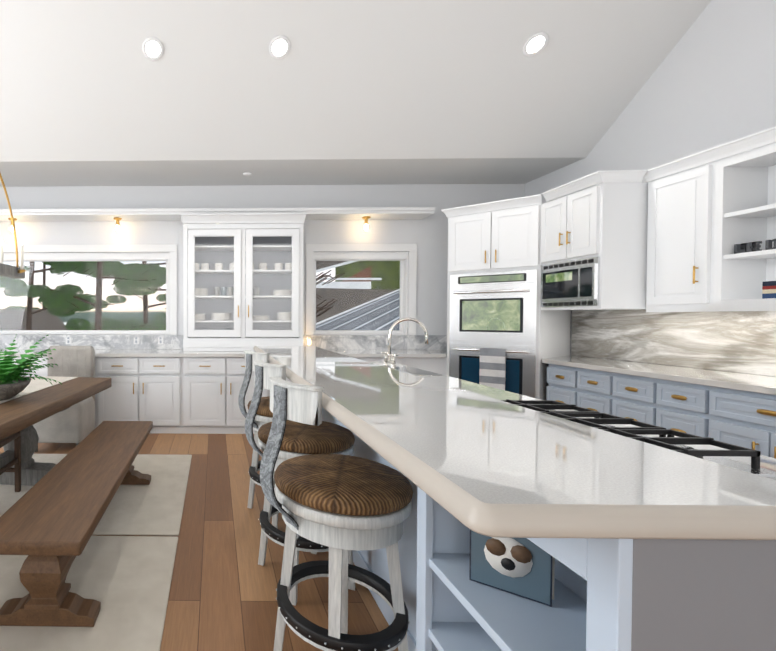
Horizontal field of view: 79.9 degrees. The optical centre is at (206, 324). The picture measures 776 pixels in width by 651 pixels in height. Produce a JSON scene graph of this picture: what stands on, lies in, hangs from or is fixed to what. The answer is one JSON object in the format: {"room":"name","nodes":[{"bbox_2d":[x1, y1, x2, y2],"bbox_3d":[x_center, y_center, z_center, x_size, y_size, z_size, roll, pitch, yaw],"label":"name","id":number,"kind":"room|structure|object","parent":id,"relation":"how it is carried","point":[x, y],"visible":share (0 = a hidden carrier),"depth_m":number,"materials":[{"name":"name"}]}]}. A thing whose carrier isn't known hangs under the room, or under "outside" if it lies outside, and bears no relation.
{"room":"kitchen","nodes":[
{"label":"kitchen","id":0,"kind":"room"},
{"bbox_2d":[0,433,397,650],"bbox_3d":[-0.673,1.362,1.028,9.550,0.100,9.100,0,1,1],"label":"floor","id":1,"kind":"structure","parent":0,"point":[223,592],"depth_m":2.20,"materials":[{"name":"brown wood"}]},
{"bbox_2d":[13,359,95,427],"bbox_3d":[-1.758,0.807,5.086,0.990,0.877,0.604,0,1,1],"label":"base cabinet","id":2,"kind":"object","parent":1,"relation":"on","point":[40,372],"depth_m":4.79,"materials":[{"name":"white"}]},
{"bbox_2d":[33,346,94,451],"bbox_3d":[-1.472,0.748,4.344,0.500,1.018,0.520,0,1,1],"label":"dining chair","id":3,"kind":"object","parent":1,"relation":"on","point":[75,423],"visible":0.6,"depth_m":4.33,"materials":[{"name":"beige fabric"}]},
{"bbox_2d":[0,536,177,650],"bbox_3d":[-1.738,1.297,1.575,3.100,0.009,1.955,0,1,1],"label":"rug","id":4,"kind":"object","parent":1,"relation":"on","point":[125,581],"visible":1,"depth_m":2.00,"materials":[{"name":"fabric"}]},
{"bbox_2d":[0,454,191,535],"bbox_3d":[-1.706,1.269,3.314,3.100,0.009,1.485,0,1,1],"label":"rug","id":5,"kind":"object","parent":1,"relation":"on","point":[155,506],"visible":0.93,"depth_m":3.03,"materials":[{"name":"fabric"}]},
{"bbox_2d":[0,431,20,491],"bbox_3d":[-1.652,1.039,2.982,0.480,0.458,0.420,0,1,1],"label":"chair","id":6,"kind":"object","parent":5,"relation":"on","point":[16,460],"visible":0.96,"depth_m":3.15,"materials":[{"name":"brown wood"}]},
{"bbox_2d":[0,376,111,485],"bbox_3d":[-1.576,0.900,2.599,1.050,0.748,2.850,0,1,6],"label":"dining table","id":7,"kind":"object","parent":5,"relation":"on","point":[23,414],"visible":0.71,"depth_m":3.20,"materials":[{"name":"brown wood"}]},
{"bbox_2d":[0,376,76,403],"bbox_3d":[-1.563,0.522,2.712,0.400,0.003,2.590,0,1,6],"label":"table runner","id":8,"kind":"object","parent":7,"relation":"on","point":[36,384],"visible":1,"depth_m":3.52,"materials":[{"name":"fabric"}]},
{"bbox_2d":[0,334,61,399],"bbox_3d":[-1.374,0.297,2.887,0.744,0.438,0.782,0,1,1],"label":"potted plant","id":9,"kind":"object","parent":8,"relation":"on","point":[13,382],"visible":1,"depth_m":2.87,"materials":[{"name":"plant"}]},
{"bbox_2d":[0,421,152,626],"bbox_3d":[-0.680,1.051,2.574,0.430,0.448,1.900,0,1,1],"label":"bench","id":10,"kind":"object","parent":5,"relation":"on","point":[50,520],"visible":1,"depth_m":1.85,"materials":[{"name":"brown wood"}]},
{"bbox_2d":[96,359,183,433],"bbox_3d":[-0.769,0.807,5.067,0.990,0.877,0.604,0,1,1],"label":"base cabinet","id":11,"kind":"object","parent":1,"relation":"on","point":[165,383],"depth_m":4.77,"materials":[{"name":"white wood"}]},
{"bbox_2d":[0,347,446,358],"bbox_3d":[-0.982,0.347,5.055,8.378,0.040,0.622,0,1,1],"label":"countertop","id":12,"kind":"structure","parent":11,"relation":"on","point":[100,352],"depth_m":4.75,"materials":[{"name":"white stone"}]},
{"bbox_2d":[181,213,306,351],"bbox_3d":[0.434,-0.485,5.110,1.543,1.618,0.433,0,1,1],"label":"hutch","id":13,"kind":"object","parent":12,"relation":"on","point":[243,242],"visible":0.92,"depth_m":4.98,"materials":[{"name":"white wood"}]},
{"bbox_2d":[195,314,205,319],"label":"dishes","id":14,"kind":"object","parent":13,"relation":"in","point":[197,316],"depth_m":5.09,"materials":[{"name":"white ceramic"}]},
{"bbox_2d":[195,288,207,295],"label":"dishes","id":15,"kind":"object","parent":13,"relation":"in","point":[199,292],"depth_m":5.08,"materials":[{"name":"white ceramic"}]},
{"bbox_2d":[195,263,208,269],"label":"dishes","id":16,"kind":"object","parent":13,"relation":"in","point":[203,265],"depth_m":5.11,"materials":[{"name":"white ceramic"}]},
{"bbox_2d":[215,263,222,269],"label":"dishes","id":17,"kind":"object","parent":13,"relation":"in","point":[217,265],"depth_m":5.11,"materials":[{"name":"white ceramic"}]},
{"bbox_2d":[211,313,230,319],"label":"dishes","id":18,"kind":"object","parent":13,"relation":"in","point":[224,316],"depth_m":5.07,"materials":[{"name":"white ceramic"}]},
{"bbox_2d":[214,287,232,295],"label":"dishes","id":19,"kind":"object","parent":13,"relation":"in","point":[218,290],"depth_m":5.13,"materials":[{"name":"white ceramic"}]},
{"bbox_2d":[229,263,233,269],"label":"dishes","id":20,"kind":"object","parent":13,"relation":"in","point":[232,265],"depth_m":5.11,"materials":[{"name":"white ceramic"}]},
{"bbox_2d":[254,287,258,295],"label":"dishes","id":21,"kind":"object","parent":13,"relation":"in","point":[256,293],"depth_m":5.12,"materials":[{"name":"white ceramic"}]},
{"bbox_2d":[253,316,269,319],"label":"dishes","id":22,"kind":"object","parent":13,"relation":"in","point":[255,317],"depth_m":5.05,"materials":[{"name":"white ceramic"}]},
{"bbox_2d":[259,263,266,269],"label":"dishes","id":23,"kind":"object","parent":13,"relation":"in","point":[263,265],"depth_m":5.10,"materials":[{"name":"white ceramic"}]},
{"bbox_2d":[273,290,291,295],"label":"dishes","id":24,"kind":"object","parent":13,"relation":"in","point":[287,293],"depth_m":5.07,"materials":[{"name":"white ceramic"}]},
{"bbox_2d":[274,263,291,269],"label":"dishes","id":25,"kind":"object","parent":13,"relation":"in","point":[289,265],"depth_m":5.09,"materials":[{"name":"white ceramic"}]},
{"bbox_2d":[277,312,290,319],"label":"dishes","id":26,"kind":"object","parent":13,"relation":"in","point":[286,314],"depth_m":5.07,"materials":[{"name":"white ceramic"}]},
{"bbox_2d":[184,359,269,433],"bbox_3d":[0.221,0.808,5.049,0.990,0.877,0.604,0,1,1],"label":"base cabinet","id":27,"kind":"object","parent":1,"relation":"on","point":[212,387],"depth_m":4.75,"materials":[{"name":"white wood"}]},
{"bbox_2d":[238,350,277,528],"bbox_3d":[0.478,0.731,2.812,0.562,1.101,0.482,0,1,-22],"label":"stool","id":28,"kind":"object","parent":1,"relation":"on","point":[264,414],"visible":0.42,"depth_m":2.71,"materials":[{"name":"white wood"}]},
{"bbox_2d":[245,360,354,605],"bbox_3d":[0.465,0.741,2.134,0.562,1.101,0.482,0,1,-19],"label":"stool","id":29,"kind":"object","parent":1,"relation":"on","point":[302,439],"visible":0.48,"depth_m":2.02,"materials":[{"name":"white wood"}]},
{"bbox_2d":[260,377,412,650],"bbox_3d":[0.455,0.751,1.532,0.562,1.101,0.482,0,1,-23],"label":"stool","id":30,"kind":"object","parent":1,"relation":"on","point":[340,506],"visible":1,"depth_m":1.40,"materials":[{"name":"white wood"}]},
{"bbox_2d":[360,359,403,364],"bbox_3d":[1.948,0.808,5.017,0.485,0.877,0.604,0,1,1],"label":"base cabinet","id":31,"kind":"object","parent":1,"relation":"on","point":[400,361],"depth_m":4.71,"materials":[{"name":"white"}]},
{"bbox_2d":[404,359,446,375],"bbox_3d":[2.428,0.808,5.008,0.475,0.877,0.604,0,1,1],"label":"base cabinet","id":32,"kind":"object","parent":1,"relation":"on","point":[439,366],"depth_m":4.73,"materials":[{"name":"white"}]},
{"bbox_2d":[441,194,570,399],"bbox_3d":[3.324,-0.011,4.701,1.287,2.524,1.159,0,1,1],"label":"tall cabinet","id":33,"kind":"object","parent":1,"relation":"on","point":[482,227],"depth_m":4.38,"materials":[{"name":"white wood"}]},
{"bbox_2d":[447,342,540,398],"bbox_3d":[2.961,0.548,4.388,0.579,0.670,0.519,0,1,1],"label":"oven","id":34,"kind":"object","parent":33,"relation":"in","point":[515,373],"depth_m":4.27,"materials":[{"name":"white metal"}]},
{"bbox_2d":[477,350,528,353],"bbox_3d":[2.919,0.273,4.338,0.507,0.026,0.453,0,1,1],"label":"handle","id":35,"kind":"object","parent":34,"relation":"attached to","point":[478,351],"depth_m":4.25,"materials":[{"name":"silver metal"}]},
{"bbox_2d":[288,353,775,650],"bbox_3d":[1.133,0.777,2.183,1.064,1.028,3.207,0,1,1],"label":"kitchen island","id":36,"kind":"object","parent":1,"relation":"on","point":[648,546],"depth_m":0.65,"materials":[{"name":"grey"}]},
{"bbox_2d":[381,317,427,369],"bbox_3d":[1.474,0.148,3.120,0.315,0.398,0.240,0,1,1],"label":"faucet","id":37,"kind":"object","parent":36,"relation":"on","point":[389,357],"visible":0.96,"depth_m":3.10,"materials":[{"name":"silver metal"}]},
{"bbox_2d":[389,367,441,374],"bbox_3d":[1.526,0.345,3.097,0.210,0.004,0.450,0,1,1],"label":"prep sink","id":38,"kind":"object","parent":36,"relation":"in","point":[412,371],"visible":0.81,"depth_m":3.04,"materials":[{"name":"silver metal"}]},
{"bbox_2d":[469,529,554,606],"bbox_3d":[0.722,0.521,0.995,0.160,0.205,0.072,1,1,38],"label":"picture","id":39,"kind":"object","parent":36,"relation":"in","point":[523,567],"visible":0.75,"depth_m":0.96,"materials":[{"name":"paper"},{"name":"cardboard"}]},
{"bbox_2d":[253,346,775,545],"bbox_3d":[0.671,0.243,2.196,0.556,0.040,3.280,0,1,1],"label":"island countertop","id":40,"kind":"structure","parent":36,"relation":"on","point":[494,467],"depth_m":0.72,"materials":[{"name":"white stone"}]},
{"bbox_2d":[501,399,775,478],"bbox_3d":[1.181,0.342,1.388,0.495,0.064,0.720,0,1,1],"label":"cooktop","id":41,"kind":"object","parent":36,"relation":"in","point":[601,421],"visible":0.42,"depth_m":1.22,"materials":[{"name":"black metal"}]},
{"bbox_2d":[542,309,775,458],"bbox_3d":[3.597,0.588,2.478,0.658,1.398,4.181,0,1,1],"label":"base cabinets","id":42,"kind":"object","parent":1,"relation":"on","point":[708,374],"visible":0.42,"depth_m":3.22,"materials":[{"name":"blue"}]},
{"bbox_2d":[0,184,524,334],"bbox_3d":[-0.491,-0.359,5.439,9.350,3.200,0.180,0,1,1],"label":"wall","id":43,"kind":"structure","parent":0,"point":[428,235],"depth_m":5.30,"materials":[{"name":"white paint"}]},
{"bbox_2d":[6,218,18,235],"bbox_3d":[-2.411,-1.202,5.206,0.156,0.213,0.156,0,1,1],"label":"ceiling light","id":44,"kind":"object","parent":43,"relation":"attached to","point":[11,225],"visible":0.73,"depth_m":5.19,"materials":[{"name":"gold metal"}]},
{"bbox_2d":[0,244,176,334],"bbox_3d":[-1.870,-0.439,5.442,2.983,1.150,0.182,0,1,1],"label":"window","id":45,"kind":"structure","parent":43,"relation":"in","point":[167,253],"depth_m":5.36,"materials":[{"name":"white wood"}]},
{"bbox_2d":[112,217,121,234],"bbox_3d":[-1.101,-1.202,5.181,0.156,0.213,0.156,0,1,1],"label":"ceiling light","id":46,"kind":"object","parent":43,"relation":"attached to","point":[117,219],"visible":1,"depth_m":5.16,"materials":[{"name":"gold metal"}]},
{"bbox_2d":[0,207,434,221],"bbox_3d":[-1.240,-1.345,5.170,7.857,0.070,0.347,0,1,1],"label":"trim","id":47,"kind":"structure","parent":43,"relation":"attached to","point":[347,213],"depth_m":5.01,"materials":[{"name":"white wood"}]},
{"bbox_2d":[306,244,416,334],"bbox_3d":[1.946,-0.438,5.372,1.383,1.150,0.182,0,1,1],"label":"window","id":48,"kind":"structure","parent":43,"relation":"in","point":[341,252],"depth_m":5.30,"materials":[{"name":"white"}]},
{"bbox_2d":[360,216,372,233],"bbox_3d":[1.948,-1.201,5.125,0.156,0.213,0.156,0,1,1],"label":"ceiling light","id":49,"kind":"object","parent":43,"relation":"attached to","point":[366,218],"visible":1,"depth_m":5.11,"materials":[{"name":"gold metal"}]},
{"bbox_2d":[0,0,711,186],"bbox_3d":[-0.673,-3.027,0.958,9.150,2.678,8.700,0,1,1],"label":"ceiling","id":50,"kind":"structure","parent":0,"point":[368,92],"depth_m":3.84,"materials":[{"name":"white paint"}]},
{"bbox_2d":[0,173,25,278],"bbox_3d":[-1.449,-1.833,2.287,0.210,2.998,1.790,0,1,1],"label":"chandelier","id":51,"kind":"object","parent":50,"relation":"hanging from","point":[13,272],"visible":1,"depth_m":3.07,"materials":[{"name":"gold wood"}]},
{"bbox_2d":[142,37,163,60],"bbox_3d":[-0.462,-2.357,3.593,0.184,0.113,0.150,0,1,1],"label":"recessed light","id":52,"kind":"object","parent":50,"relation":"in","point":[152,49],"visible":1,"depth_m":3.59,"materials":[{"name":"white"}]},
{"bbox_2d":[243,172,251,175],"bbox_3d":[0.474,-1.739,4.869,0.104,0.020,0.104,0,1,1],"label":"ceiling vent","id":53,"kind":"object","parent":50,"relation":"in","point":[247,174],"visible":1,"depth_m":4.84,"materials":[{"name":"white"}]},
{"bbox_2d":[269,35,289,58],"bbox_3d":[0.620,-2.357,3.573,0.184,0.113,0.150,0,1,1],"label":"recessed light","id":54,"kind":"object","parent":50,"relation":"in","point":[279,47],"visible":1,"depth_m":3.57,"materials":[{"name":"white plastic"}]},
{"bbox_2d":[523,32,548,56],"bbox_3d":[2.769,-2.357,3.533,0.184,0.113,0.150,0,1,1],"label":"recessed light","id":55,"kind":"object","parent":50,"relation":"in","point":[535,44],"visible":1,"depth_m":3.53,"materials":[{"name":"white"}]},
{"bbox_2d":[448,210,464,273],"bbox_3d":[2.846,-0.872,4.485,0.343,0.585,0.319,0,1,1],"label":"upper cabinet","id":56,"kind":"object","parent":0,"relation":"attached to","point":[456,222],"depth_m":4.59,"materials":[{"name":"white wood"}]},
{"bbox_2d":[447,282,540,345],"bbox_3d":[2.961,-0.107,4.377,0.579,0.580,0.519,0,1,1],"label":"oven","id":57,"kind":"object","parent":0,"relation":"attached to","point":[505,332],"depth_m":4.33,"materials":[{"name":"white metal"}]},
{"bbox_2d":[501,202,541,265],"bbox_3d":[3.090,-0.868,4.260,0.355,0.585,0.305,0,1,1],"label":"upper cabinet","id":58,"kind":"object","parent":0,"relation":"attached to","point":[520,221],"depth_m":4.20,"materials":[{"name":"white wood"}]},
{"bbox_2d":[525,0,775,339],"bbox_3d":[3.991,-1.551,0.896,0.180,5.728,8.700,0,1,1],"label":"wall","id":59,"kind":"structure","parent":0,"point":[710,83],"depth_m":3.35,"materials":[{"name":"white paint"}]},
{"bbox_2d":[541,170,647,309],"bbox_3d":[3.577,-0.695,3.753,0.746,1.125,0.700,0,1,1],"label":"upper cabinet","id":60,"kind":"object","parent":59,"relation":"attached to","point":[594,241],"visible":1,"depth_m":3.50,"materials":[{"name":"white wood"}]},
{"bbox_2d":[644,142,775,309],"bbox_3d":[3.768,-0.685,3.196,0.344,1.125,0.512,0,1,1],"label":"upper cabinet","id":61,"kind":"object","parent":59,"relation":"attached to","point":[702,220],"depth_m":3.00,"materials":[{"name":"white wood"}]},
{"bbox_2d":[734,239,775,253],"bbox_3d":[3.688,-0.517,2.776,0.025,0.070,0.295,0,1,1],"label":"mugs","id":62,"kind":"object","parent":61,"relation":"in","point":[748,247],"visible":0.77,"depth_m":2.82,"materials":[{"name":"black ceramic"}]},
{"bbox_2d":[762,281,775,298],"bbox_3d":[3.752,-0.221,2.602,0.210,0.112,0.300,0,1,1],"label":"books","id":63,"kind":"object","parent":61,"relation":"in","point":[768,289],"visible":0.98,"depth_m":2.72,"materials":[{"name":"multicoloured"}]},
{"label":"outside","id":64,"kind":"structure","parent":0,"visible":0},
{"bbox_2d":[0,261,334,325],"bbox_3d":[1.223,-12.787,69.638,180.000,54.000,0.001,0,1,1],"label":"sky","id":65,"kind":"structure","parent":64,"point":[88,284],"depth_m":70.13,"materials":[{"name":"air"}]},
{"label":"ground","id":66,"kind":"structure","parent":64,"visible":0},
{"bbox_2d":[6,264,45,308],"bbox_3d":[-11.301,-2.809,29.529,6.510,13.731,2.157,0,1,1],"label":"tree","id":67,"kind":"object","parent":66,"relation":"on","point":[44,283],"depth_m":29.51,"materials":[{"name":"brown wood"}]},
{"bbox_2d":[0,309,66,329],"bbox_3d":[-12.975,1.712,21.367,10.200,4.950,6.300,0,1,1],"label":"shed","id":68,"kind":"object","parent":66,"relation":"on","point":[14,317],"depth_m":20.67,"materials":[{"name":"grey"}]},
{"bbox_2d":[0,261,126,329],"bbox_3d":[-5.553,-0.884,13.448,6.005,10.397,2.234,0,1,1],"label":"tree","id":69,"kind":"object","parent":66,"relation":"on","point":[63,266],"depth_m":13.06,"materials":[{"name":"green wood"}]},
{"bbox_2d":[0,261,165,329],"bbox_3d":[-2.999,-0.657,11.954,6.485,9.991,2.054,0,1,1],"label":"tree","id":70,"kind":"object","parent":66,"relation":"on","point":[20,290],"depth_m":11.80,"materials":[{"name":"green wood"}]},
{"bbox_2d":[66,261,165,329],"bbox_3d":[-1.849,-1.186,14.195,5.686,10.976,2.199,0,1,1],"label":"tree","id":71,"kind":"object","parent":66,"relation":"on","point":[104,325],"depth_m":14.00,"materials":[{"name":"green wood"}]},
{"bbox_2d":[113,278,165,298],"bbox_3d":[-0.558,-0.402,12.894,4.654,9.450,2.095,0,1,1],"label":"tree","id":72,"kind":"object","parent":66,"relation":"on","point":[135,285],"depth_m":12.78,"materials":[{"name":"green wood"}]},
{"bbox_2d":[316,270,344,316],"bbox_3d":[3.310,1.369,12.430,2.344,5.923,0.928,0,1,1],"label":"tree","id":73,"kind":"object","parent":66,"relation":"on","point":[327,308],"depth_m":12.22,"materials":[{"name":"plant"}]},
{"bbox_2d":[316,289,399,329],"bbox_3d":[8.159,1.205,11.004,13.515,6.295,10.423,0,1,1],"label":"roof","id":74,"kind":"structure","parent":66,"relation":"on","point":[390,303],"depth_m":9.02,"materials":[{"name":"metal"}]},
{"bbox_2d":[316,261,399,322],"bbox_3d":[12.867,-2.195,23.328,23.000,12.700,12.500,0,1,1],"label":"house","id":75,"kind":"structure","parent":66,"relation":"on","point":[351,274],"depth_m":23.62,"materials":[{"name":"grey"}]}
]}

